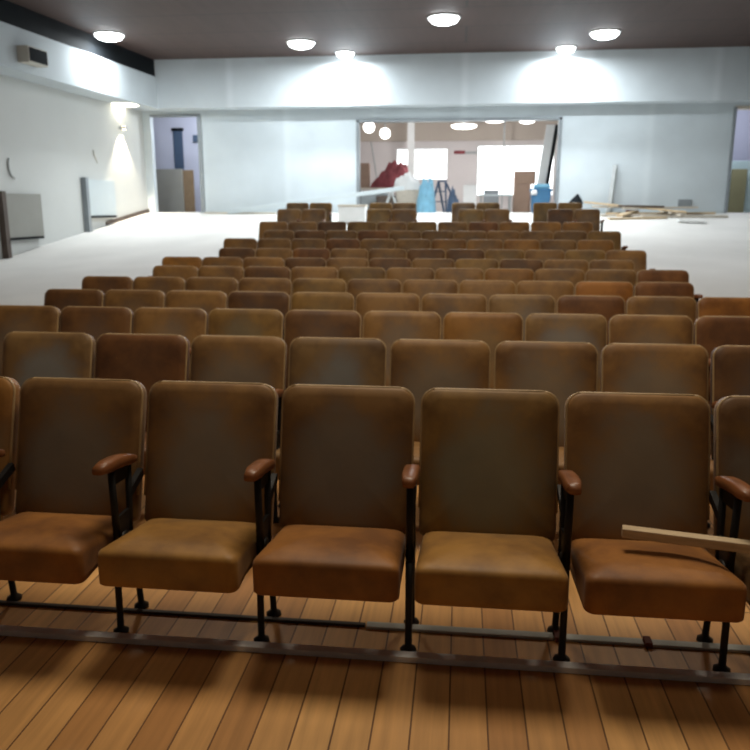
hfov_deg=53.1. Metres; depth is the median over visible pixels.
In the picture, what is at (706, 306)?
seat
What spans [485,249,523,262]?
seat
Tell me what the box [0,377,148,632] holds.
seat
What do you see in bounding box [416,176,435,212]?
sheet
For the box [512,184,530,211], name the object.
carton
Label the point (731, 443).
seat
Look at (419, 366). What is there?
seat
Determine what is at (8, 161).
cable
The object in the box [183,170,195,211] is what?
board
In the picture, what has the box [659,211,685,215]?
plank
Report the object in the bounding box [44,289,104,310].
seat
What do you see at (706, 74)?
wall
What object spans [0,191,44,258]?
board
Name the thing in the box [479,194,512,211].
work table
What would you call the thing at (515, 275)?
seat
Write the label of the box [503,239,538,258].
seat
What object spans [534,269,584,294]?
seat
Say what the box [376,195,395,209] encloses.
crate
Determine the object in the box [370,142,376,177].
lath
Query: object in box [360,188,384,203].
work table
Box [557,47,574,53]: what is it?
diffuser
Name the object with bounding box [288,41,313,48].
diffuser
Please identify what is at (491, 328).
seat
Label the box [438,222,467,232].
seat
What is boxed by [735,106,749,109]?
trim
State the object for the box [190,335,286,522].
seat
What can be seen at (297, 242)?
seat
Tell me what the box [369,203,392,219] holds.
seat
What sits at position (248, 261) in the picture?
seat
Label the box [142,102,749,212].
wall
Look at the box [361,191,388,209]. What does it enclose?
carton
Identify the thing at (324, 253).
seat
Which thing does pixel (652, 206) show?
plank
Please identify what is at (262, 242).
seat
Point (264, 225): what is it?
seat
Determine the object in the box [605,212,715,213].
plank
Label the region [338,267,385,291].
seat
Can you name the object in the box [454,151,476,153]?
wall sign
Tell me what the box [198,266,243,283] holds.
seat
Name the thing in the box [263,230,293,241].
seat
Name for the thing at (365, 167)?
carton
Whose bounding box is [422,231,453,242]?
seat
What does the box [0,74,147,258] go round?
wall
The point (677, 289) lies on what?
seat
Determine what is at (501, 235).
seat
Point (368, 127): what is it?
pendant lamp
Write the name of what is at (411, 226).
seat
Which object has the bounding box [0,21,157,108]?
wall
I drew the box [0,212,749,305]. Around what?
floor
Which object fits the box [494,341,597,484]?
seat
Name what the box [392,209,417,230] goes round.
seat
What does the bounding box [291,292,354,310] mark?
seat
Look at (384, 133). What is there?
pendant lamp
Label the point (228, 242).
seat
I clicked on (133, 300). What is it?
seat
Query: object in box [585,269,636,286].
seat
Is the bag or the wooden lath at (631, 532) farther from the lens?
the bag
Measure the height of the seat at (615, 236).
0.814 m
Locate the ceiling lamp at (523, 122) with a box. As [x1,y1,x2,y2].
[519,121,533,123]
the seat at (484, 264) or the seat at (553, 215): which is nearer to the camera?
the seat at (484, 264)
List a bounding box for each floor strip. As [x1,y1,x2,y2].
[0,600,365,627]
[0,625,749,685]
[366,621,553,639]
[554,630,643,645]
[642,636,749,652]
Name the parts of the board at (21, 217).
post, rail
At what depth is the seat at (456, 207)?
15.20 m
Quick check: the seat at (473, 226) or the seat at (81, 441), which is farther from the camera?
the seat at (473, 226)
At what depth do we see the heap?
22.07 m
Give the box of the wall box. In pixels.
[193,135,197,141]
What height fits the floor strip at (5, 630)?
0.021 m
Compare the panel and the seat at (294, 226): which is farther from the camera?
the panel
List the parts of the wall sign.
panel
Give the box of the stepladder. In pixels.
[434,180,449,211]
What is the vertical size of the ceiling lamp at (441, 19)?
0.150 m
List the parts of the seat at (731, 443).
backrest, seat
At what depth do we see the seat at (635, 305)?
5.29 m
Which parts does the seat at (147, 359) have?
backrest, seat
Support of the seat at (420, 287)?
on the floor at (715, 253)
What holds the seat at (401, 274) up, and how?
on the floor at (715, 253)
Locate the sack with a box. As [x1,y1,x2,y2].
[447,186,458,212]
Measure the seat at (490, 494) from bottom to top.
0.814 m
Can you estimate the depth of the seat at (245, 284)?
6.58 m
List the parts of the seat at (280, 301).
backrest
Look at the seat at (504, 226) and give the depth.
11.91 m
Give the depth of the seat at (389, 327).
4.52 m
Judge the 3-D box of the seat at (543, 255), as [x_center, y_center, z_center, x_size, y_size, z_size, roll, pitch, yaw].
[2.058,-1.076,8.983,0.509,0.814,0.571,1,13,6]
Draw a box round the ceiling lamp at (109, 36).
[93,30,124,41]
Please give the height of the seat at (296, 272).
0.814 m
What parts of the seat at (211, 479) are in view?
seat, backrest, armrest, leg, frame, leg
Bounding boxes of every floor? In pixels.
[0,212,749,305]
[0,455,749,749]
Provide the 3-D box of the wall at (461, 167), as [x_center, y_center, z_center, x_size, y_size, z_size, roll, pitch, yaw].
[2.895,-6.851,26.079,7.800,2.460,0.200,1,13,6]
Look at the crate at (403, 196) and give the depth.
21.49 m
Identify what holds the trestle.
on the floor at (715, 253)
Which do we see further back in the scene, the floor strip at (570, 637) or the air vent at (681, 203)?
the air vent at (681, 203)
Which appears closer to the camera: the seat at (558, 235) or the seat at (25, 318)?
the seat at (25, 318)
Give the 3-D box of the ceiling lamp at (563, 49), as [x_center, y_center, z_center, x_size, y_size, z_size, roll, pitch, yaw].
[4.679,-7.956,18.386,0.520,0.150,0.520,1,13,6]
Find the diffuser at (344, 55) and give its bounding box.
[337,52,353,58]
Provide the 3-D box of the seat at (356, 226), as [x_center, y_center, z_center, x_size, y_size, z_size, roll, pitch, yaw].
[-0.224,-2.047,12.062,0.509,0.814,0.571,1,13,6]
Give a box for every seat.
[0,305,60,375]
[0,376,21,600]
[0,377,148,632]
[1,331,95,387]
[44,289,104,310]
[59,306,133,341]
[82,276,132,293]
[94,333,189,473]
[97,380,280,641]
[104,289,165,312]
[133,277,185,295]
[133,307,207,380]
[147,256,202,276]
[152,265,197,281]
[165,290,227,333]
[185,277,237,301]
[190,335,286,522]
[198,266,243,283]
[202,257,242,267]
[207,308,283,338]
[219,248,255,260]
[223,238,256,250]
[227,291,290,339]
[238,278,291,309]
[243,257,284,269]
[244,266,290,280]
[252,384,419,651]
[255,248,292,260]
[257,238,290,248]
[259,221,287,238]
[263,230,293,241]
[275,337,386,479]
[277,209,300,223]
[284,257,325,269]
[284,309,361,389]
[286,203,308,220]
[288,221,316,233]
[291,238,325,250]
[291,267,337,282]
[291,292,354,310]
[292,278,345,294]
[293,248,329,262]
[294,230,325,247]
[302,209,325,229]
[309,203,331,221]
[318,221,346,242]
[325,230,356,246]
[326,239,359,251]
[326,258,368,270]
[330,248,367,259]
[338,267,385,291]
[347,222,375,233]
[347,279,401,310]
[355,293,419,337]
[357,230,388,248]
[361,239,394,252]
[362,311,440,385]
[366,209,391,229]
[368,249,405,266]
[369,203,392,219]
[369,258,410,271]
[377,222,405,232]
[386,267,433,292]
[389,230,420,248]
[389,339,490,484]
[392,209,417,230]
[393,203,416,218]
[396,239,430,257]
[403,279,457,310]
[407,222,436,238]
[407,249,444,267]
[412,258,454,279]
[414,388,581,661]
[421,293,486,339]
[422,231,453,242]
[431,239,466,258]
[435,268,483,293]
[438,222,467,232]
[443,312,522,388]
[446,249,484,262]
[451,203,474,221]
[454,231,486,248]
[455,259,498,275]
[458,209,485,230]
[459,280,515,311]
[467,239,502,252]
[468,222,498,238]
[476,203,499,218]
[484,209,511,230]
[484,268,533,294]
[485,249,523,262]
[487,231,519,246]
[488,294,555,340]
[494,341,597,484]
[499,222,529,232]
[499,259,542,276]
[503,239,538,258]
[517,281,573,312]
[520,231,552,249]
[525,250,564,268]
[525,313,606,391]
[531,222,560,234]
[533,203,556,221]
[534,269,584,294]
[540,240,576,252]
[544,259,588,273]
[547,209,576,230]
[553,231,586,249]
[557,295,624,344]
[558,203,581,220]
[562,222,592,233]
[564,391,749,671]
[565,250,604,263]
[574,209,604,230]
[575,281,633,314]
[577,240,613,254]
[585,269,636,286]
[587,231,627,249]
[589,260,633,269]
[601,343,716,527]
[605,250,655,273]
[608,314,709,372]
[626,296,696,343]
[634,282,696,315]
[637,270,702,318]
[694,316,749,405]
[697,297,749,318]
[710,345,749,455]
[713,395,749,605]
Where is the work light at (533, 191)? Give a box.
[531,189,536,194]
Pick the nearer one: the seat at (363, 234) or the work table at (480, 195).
the seat at (363, 234)
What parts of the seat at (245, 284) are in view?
backrest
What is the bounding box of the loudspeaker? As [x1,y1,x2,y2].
[16,45,47,67]
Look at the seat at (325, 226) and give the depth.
12.24 m
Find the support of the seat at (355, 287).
on the floor at (715, 253)
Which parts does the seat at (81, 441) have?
seat, backrest, armrest, leg, frame, leg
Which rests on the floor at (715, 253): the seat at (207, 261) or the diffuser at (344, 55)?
the seat at (207, 261)
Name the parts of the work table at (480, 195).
leg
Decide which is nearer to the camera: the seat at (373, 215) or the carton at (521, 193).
the seat at (373, 215)
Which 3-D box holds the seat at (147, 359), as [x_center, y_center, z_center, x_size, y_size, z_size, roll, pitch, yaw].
[-1.171,0.245,3.589,0.509,0.814,0.571,1,13,6]
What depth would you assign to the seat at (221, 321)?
4.63 m
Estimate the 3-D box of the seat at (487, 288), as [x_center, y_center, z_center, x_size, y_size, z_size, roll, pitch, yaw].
[0.948,-0.358,6.240,0.509,0.814,0.571,1,13,6]
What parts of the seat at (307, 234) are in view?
backrest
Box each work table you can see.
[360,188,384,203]
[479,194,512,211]
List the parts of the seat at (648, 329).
backrest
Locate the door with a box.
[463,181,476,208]
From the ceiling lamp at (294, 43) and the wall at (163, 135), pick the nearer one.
the ceiling lamp at (294, 43)
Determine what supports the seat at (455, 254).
on the floor at (715, 253)
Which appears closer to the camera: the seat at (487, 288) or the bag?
the seat at (487, 288)
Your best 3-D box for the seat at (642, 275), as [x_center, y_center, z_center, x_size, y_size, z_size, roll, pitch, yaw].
[2.735,-0.552,7.000,0.509,0.814,0.571,1,13,6]
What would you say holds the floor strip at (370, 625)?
on the floor at (56, 694)
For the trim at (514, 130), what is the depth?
25.55 m
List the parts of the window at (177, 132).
frame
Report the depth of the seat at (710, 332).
4.32 m
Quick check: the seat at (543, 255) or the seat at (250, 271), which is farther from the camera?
the seat at (543, 255)
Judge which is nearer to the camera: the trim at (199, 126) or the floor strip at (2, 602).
the floor strip at (2, 602)
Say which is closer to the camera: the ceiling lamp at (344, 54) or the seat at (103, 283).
the seat at (103, 283)
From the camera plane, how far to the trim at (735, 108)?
19.31 m
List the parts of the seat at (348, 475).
seat, backrest, leg, armrest, frame, leg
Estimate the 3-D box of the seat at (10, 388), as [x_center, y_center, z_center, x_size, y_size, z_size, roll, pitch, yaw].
[-1.600,0.449,2.674,0.543,0.814,0.571,1,13,6]
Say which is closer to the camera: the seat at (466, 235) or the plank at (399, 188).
the seat at (466, 235)
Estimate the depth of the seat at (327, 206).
15.50 m
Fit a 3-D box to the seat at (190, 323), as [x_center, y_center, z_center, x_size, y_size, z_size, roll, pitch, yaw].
[-1.297,0.026,4.565,0.509,0.814,0.571,1,13,6]
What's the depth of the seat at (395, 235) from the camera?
11.18 m
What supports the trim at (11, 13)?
attached to the wall at (70, 69)
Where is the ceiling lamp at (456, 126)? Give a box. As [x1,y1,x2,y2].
[451,122,476,128]
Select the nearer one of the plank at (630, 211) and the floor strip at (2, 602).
the floor strip at (2, 602)
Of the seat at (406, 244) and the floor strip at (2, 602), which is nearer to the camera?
the floor strip at (2, 602)
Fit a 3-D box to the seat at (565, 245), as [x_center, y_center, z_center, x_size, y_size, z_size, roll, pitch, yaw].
[2.443,-1.360,9.885,0.509,0.814,0.571,1,13,6]
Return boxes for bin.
[529,184,551,212]
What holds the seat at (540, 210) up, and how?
on the floor at (715, 253)
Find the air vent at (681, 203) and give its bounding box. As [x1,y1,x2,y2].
[678,200,691,206]
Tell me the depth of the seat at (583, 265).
8.15 m
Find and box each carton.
[338,204,367,222]
[361,163,369,187]
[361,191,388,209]
[483,190,498,202]
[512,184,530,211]
[514,171,535,183]
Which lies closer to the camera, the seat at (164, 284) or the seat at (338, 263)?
the seat at (164, 284)
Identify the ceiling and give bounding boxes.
[7,0,749,59]
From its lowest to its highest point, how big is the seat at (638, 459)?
0.814 m
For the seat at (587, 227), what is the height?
0.814 m
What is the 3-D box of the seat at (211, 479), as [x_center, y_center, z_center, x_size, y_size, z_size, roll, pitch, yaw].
[-0.598,0.474,2.563,0.509,0.814,0.571,1,13,6]
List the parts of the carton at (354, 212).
lid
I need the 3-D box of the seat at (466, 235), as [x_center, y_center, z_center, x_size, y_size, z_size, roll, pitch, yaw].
[1.401,-1.683,10.944,0.509,0.814,0.571,1,13,6]
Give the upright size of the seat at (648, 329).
0.814 m
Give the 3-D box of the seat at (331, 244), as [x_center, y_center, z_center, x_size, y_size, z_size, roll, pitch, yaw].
[-0.451,-1.431,10.205,0.509,0.814,0.571,1,13,6]
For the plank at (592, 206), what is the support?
on the plank at (587, 202)
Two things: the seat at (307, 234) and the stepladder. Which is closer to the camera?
the seat at (307, 234)
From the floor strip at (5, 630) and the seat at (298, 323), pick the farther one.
the seat at (298, 323)
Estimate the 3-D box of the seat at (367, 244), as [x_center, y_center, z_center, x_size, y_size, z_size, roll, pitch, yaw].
[0.031,-1.420,10.152,0.509,0.814,0.571,1,13,6]
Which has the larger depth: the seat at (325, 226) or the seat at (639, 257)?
the seat at (325, 226)
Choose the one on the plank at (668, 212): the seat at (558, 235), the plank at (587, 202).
the plank at (587, 202)
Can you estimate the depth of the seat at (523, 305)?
5.39 m
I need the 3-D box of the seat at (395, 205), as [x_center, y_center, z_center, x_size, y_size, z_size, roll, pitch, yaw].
[0.601,-3.077,15.201,0.509,0.814,0.571,1,13,6]
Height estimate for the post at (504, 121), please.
3.210 m
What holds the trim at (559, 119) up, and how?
attached to the wall at (664, 155)
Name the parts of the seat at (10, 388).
armrest, frame, backrest, leg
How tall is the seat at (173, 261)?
0.814 m
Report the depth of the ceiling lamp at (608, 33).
16.61 m
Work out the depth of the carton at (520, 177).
21.63 m
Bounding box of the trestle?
[386,192,396,202]
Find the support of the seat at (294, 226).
on the floor at (715, 253)
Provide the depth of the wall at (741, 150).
21.95 m
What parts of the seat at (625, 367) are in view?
backrest, seat, frame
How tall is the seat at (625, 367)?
0.814 m
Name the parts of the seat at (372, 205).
backrest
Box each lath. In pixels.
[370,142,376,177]
[621,525,749,553]
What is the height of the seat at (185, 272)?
0.814 m
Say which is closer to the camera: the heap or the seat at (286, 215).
the seat at (286, 215)
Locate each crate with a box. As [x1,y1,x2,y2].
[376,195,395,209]
[396,190,418,202]
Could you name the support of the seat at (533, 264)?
on the floor at (715, 253)
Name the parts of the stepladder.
rail, leg, rail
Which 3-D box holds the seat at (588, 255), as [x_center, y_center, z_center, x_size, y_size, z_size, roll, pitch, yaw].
[2.535,-1.064,8.930,0.509,0.814,0.571,1,13,6]
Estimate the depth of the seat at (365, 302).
5.50 m
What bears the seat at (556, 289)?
on the floor at (715, 253)
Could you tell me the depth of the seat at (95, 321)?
4.74 m
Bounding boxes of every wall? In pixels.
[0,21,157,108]
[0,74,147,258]
[135,46,749,110]
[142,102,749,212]
[153,117,200,211]
[360,140,556,211]
[732,110,749,160]
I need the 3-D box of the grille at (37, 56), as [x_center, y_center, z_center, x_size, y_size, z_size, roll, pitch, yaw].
[-6.624,-6.274,14.768,0.015,0.250,0.560,2,13,10]
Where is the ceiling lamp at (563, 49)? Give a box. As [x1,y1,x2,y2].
[555,45,576,53]
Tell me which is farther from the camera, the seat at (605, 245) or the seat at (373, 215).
the seat at (373, 215)
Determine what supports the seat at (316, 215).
on the floor at (715, 253)
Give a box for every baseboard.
[105,209,148,225]
[205,210,722,212]
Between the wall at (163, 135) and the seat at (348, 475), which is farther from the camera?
the wall at (163, 135)
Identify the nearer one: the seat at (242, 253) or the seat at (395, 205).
the seat at (242, 253)
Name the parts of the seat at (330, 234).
backrest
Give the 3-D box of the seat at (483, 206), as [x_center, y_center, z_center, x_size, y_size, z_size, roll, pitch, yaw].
[2.275,-3.035,15.016,0.509,0.814,0.571,1,13,6]
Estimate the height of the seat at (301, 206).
0.814 m
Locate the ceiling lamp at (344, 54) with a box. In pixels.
[335,50,354,58]
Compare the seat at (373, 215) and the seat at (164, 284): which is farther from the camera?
the seat at (373, 215)
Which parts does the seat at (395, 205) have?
backrest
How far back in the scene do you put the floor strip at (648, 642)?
2.49 m
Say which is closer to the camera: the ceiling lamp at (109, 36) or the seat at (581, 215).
the seat at (581, 215)
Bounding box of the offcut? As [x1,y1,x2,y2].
[677,220,705,222]
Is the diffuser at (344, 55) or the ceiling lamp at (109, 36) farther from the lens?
the diffuser at (344, 55)
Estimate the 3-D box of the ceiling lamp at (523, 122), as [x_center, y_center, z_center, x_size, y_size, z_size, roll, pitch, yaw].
[4.372,-7.584,21.516,0.440,0.719,0.440,1,13,6]
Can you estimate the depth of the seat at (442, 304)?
5.44 m
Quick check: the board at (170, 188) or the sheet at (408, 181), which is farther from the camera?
the board at (170, 188)
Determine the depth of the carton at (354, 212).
18.36 m
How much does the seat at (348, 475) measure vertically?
0.814 m
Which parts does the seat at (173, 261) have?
backrest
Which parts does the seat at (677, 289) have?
backrest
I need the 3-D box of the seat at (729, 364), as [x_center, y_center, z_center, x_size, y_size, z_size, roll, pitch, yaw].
[1.774,0.317,3.264,0.509,0.814,0.571,1,13,6]
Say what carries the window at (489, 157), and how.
in the wall at (461, 167)
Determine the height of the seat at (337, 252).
0.814 m
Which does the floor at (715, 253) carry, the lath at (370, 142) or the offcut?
the offcut
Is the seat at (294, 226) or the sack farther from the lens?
the sack
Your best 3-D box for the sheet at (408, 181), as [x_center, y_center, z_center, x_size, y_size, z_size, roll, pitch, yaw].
[0.921,-5.596,21.577,0.786,0.529,0.360,1,13,6]
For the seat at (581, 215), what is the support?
on the floor at (715, 253)
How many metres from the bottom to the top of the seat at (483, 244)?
0.814 m
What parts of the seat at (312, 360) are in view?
seat, backrest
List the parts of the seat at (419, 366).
seat, backrest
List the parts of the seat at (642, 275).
backrest, armrest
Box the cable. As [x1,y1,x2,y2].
[7,158,15,178]
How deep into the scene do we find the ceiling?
16.09 m
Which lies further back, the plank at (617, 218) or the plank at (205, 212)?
the plank at (205, 212)
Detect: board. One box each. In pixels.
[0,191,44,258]
[80,177,116,231]
[156,169,184,211]
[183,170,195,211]
[606,165,616,211]
[727,169,747,211]
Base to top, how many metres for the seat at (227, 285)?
0.814 m
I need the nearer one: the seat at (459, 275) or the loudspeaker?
the seat at (459, 275)
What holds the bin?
on the floor at (715, 253)
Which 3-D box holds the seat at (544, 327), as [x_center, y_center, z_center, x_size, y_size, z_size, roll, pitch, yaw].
[1.123,0.086,4.298,0.509,0.814,0.571,1,13,6]
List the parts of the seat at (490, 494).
backrest, seat, leg, leg, frame, armrest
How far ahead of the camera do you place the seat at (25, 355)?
3.76 m
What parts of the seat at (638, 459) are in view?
backrest, seat, leg, leg, frame, armrest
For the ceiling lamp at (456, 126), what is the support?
hanging from the ceiling
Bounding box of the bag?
[568,194,582,204]
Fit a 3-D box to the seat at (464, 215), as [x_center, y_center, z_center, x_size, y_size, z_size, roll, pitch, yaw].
[1.819,-2.711,14.131,0.509,0.814,0.571,1,13,6]
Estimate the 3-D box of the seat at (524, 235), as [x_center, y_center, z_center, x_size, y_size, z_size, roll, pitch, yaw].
[2.359,-1.660,10.839,0.509,0.814,0.571,1,13,6]
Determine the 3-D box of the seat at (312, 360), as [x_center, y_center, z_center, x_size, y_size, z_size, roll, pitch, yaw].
[-0.189,0.269,3.481,0.509,0.814,0.571,1,13,6]
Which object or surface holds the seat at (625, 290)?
on the floor at (715, 253)
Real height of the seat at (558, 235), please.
0.814 m
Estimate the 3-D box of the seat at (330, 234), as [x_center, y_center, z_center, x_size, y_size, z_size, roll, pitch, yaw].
[-0.515,-1.731,11.156,0.509,0.814,0.571,1,13,6]
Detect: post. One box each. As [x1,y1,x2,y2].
[407,122,414,174]
[501,121,504,208]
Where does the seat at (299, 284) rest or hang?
on the floor at (715, 253)
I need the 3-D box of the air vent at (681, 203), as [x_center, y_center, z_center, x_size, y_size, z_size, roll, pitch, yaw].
[8.133,-4.515,19.689,0.338,0.179,0.030,1,13,6]
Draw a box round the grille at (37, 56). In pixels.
[29,47,47,65]
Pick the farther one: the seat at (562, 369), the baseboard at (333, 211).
the baseboard at (333, 211)
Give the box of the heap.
[370,160,407,187]
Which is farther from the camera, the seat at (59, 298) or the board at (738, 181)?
the board at (738, 181)
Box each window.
[171,128,183,169]
[396,148,447,179]
[476,145,555,195]
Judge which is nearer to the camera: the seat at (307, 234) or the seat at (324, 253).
the seat at (324, 253)
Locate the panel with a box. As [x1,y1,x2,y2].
[537,125,557,183]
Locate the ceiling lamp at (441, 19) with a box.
[427,13,460,25]
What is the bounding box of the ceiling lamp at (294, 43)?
[286,39,315,48]
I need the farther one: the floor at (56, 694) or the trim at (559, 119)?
the trim at (559, 119)
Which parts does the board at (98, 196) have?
post, rail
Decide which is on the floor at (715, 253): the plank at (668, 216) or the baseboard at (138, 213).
the plank at (668, 216)
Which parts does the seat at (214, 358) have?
backrest, leg, frame, armrest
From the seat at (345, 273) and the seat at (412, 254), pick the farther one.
the seat at (412, 254)
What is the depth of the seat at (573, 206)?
14.96 m
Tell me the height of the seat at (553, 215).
0.814 m
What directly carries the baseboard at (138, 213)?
attached to the wall at (49, 136)
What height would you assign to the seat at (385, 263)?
0.814 m
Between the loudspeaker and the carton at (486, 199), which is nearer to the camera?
the loudspeaker
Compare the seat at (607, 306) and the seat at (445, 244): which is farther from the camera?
the seat at (445, 244)
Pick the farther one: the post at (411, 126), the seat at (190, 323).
the post at (411, 126)
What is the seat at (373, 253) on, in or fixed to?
on the floor at (715, 253)
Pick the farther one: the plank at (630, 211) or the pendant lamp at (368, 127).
the pendant lamp at (368, 127)
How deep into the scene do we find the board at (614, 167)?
19.71 m
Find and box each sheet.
[394,171,419,189]
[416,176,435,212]
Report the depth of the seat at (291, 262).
8.47 m
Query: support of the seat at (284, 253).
on the floor at (715, 253)
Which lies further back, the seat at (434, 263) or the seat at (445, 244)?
the seat at (445, 244)
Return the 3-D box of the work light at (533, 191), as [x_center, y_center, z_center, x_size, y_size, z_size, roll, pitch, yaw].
[4.326,-4.974,20.403,0.180,0.140,0.180,1,13,6]
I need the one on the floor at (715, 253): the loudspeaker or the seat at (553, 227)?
the seat at (553, 227)
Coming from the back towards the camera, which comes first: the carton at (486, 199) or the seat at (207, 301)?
the carton at (486, 199)
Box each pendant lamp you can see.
[363,123,374,132]
[380,128,389,138]
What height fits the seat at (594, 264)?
0.814 m
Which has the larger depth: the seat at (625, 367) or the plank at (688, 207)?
the plank at (688, 207)
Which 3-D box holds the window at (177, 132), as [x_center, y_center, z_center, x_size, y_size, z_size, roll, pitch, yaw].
[-6.249,-7.178,23.837,0.381,1.279,0.060,1,13,6]
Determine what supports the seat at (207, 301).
on the floor at (56, 694)
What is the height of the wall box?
0.209 m
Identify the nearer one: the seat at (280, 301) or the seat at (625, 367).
the seat at (625, 367)
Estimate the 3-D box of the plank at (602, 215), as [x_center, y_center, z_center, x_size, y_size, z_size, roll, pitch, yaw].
[6.672,-4.092,19.194,1.762,0.069,0.170,0,13,0]
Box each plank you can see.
[205,212,276,213]
[228,186,403,213]
[583,201,686,212]
[592,206,621,207]
[600,214,670,216]
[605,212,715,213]
[607,217,667,219]
[616,210,637,216]
[618,205,663,207]
[622,206,697,208]
[640,215,727,217]
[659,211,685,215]
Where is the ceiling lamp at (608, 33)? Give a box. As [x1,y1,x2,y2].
[589,28,620,39]
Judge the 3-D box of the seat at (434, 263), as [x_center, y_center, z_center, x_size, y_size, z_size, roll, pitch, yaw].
[0.638,-0.845,8.188,0.509,0.814,0.571,1,13,6]
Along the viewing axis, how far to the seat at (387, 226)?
12.13 m
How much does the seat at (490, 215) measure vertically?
0.814 m
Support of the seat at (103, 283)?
on the floor at (715, 253)
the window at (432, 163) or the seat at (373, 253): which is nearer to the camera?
the seat at (373, 253)
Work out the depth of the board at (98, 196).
18.48 m
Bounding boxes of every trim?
[0,0,154,75]
[150,114,205,212]
[356,117,562,208]
[360,121,557,141]
[724,107,737,212]
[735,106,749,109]
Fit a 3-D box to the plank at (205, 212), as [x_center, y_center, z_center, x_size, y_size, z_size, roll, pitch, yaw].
[-3.723,-4.494,20.799,2.012,0.045,0.220,2,13,8]

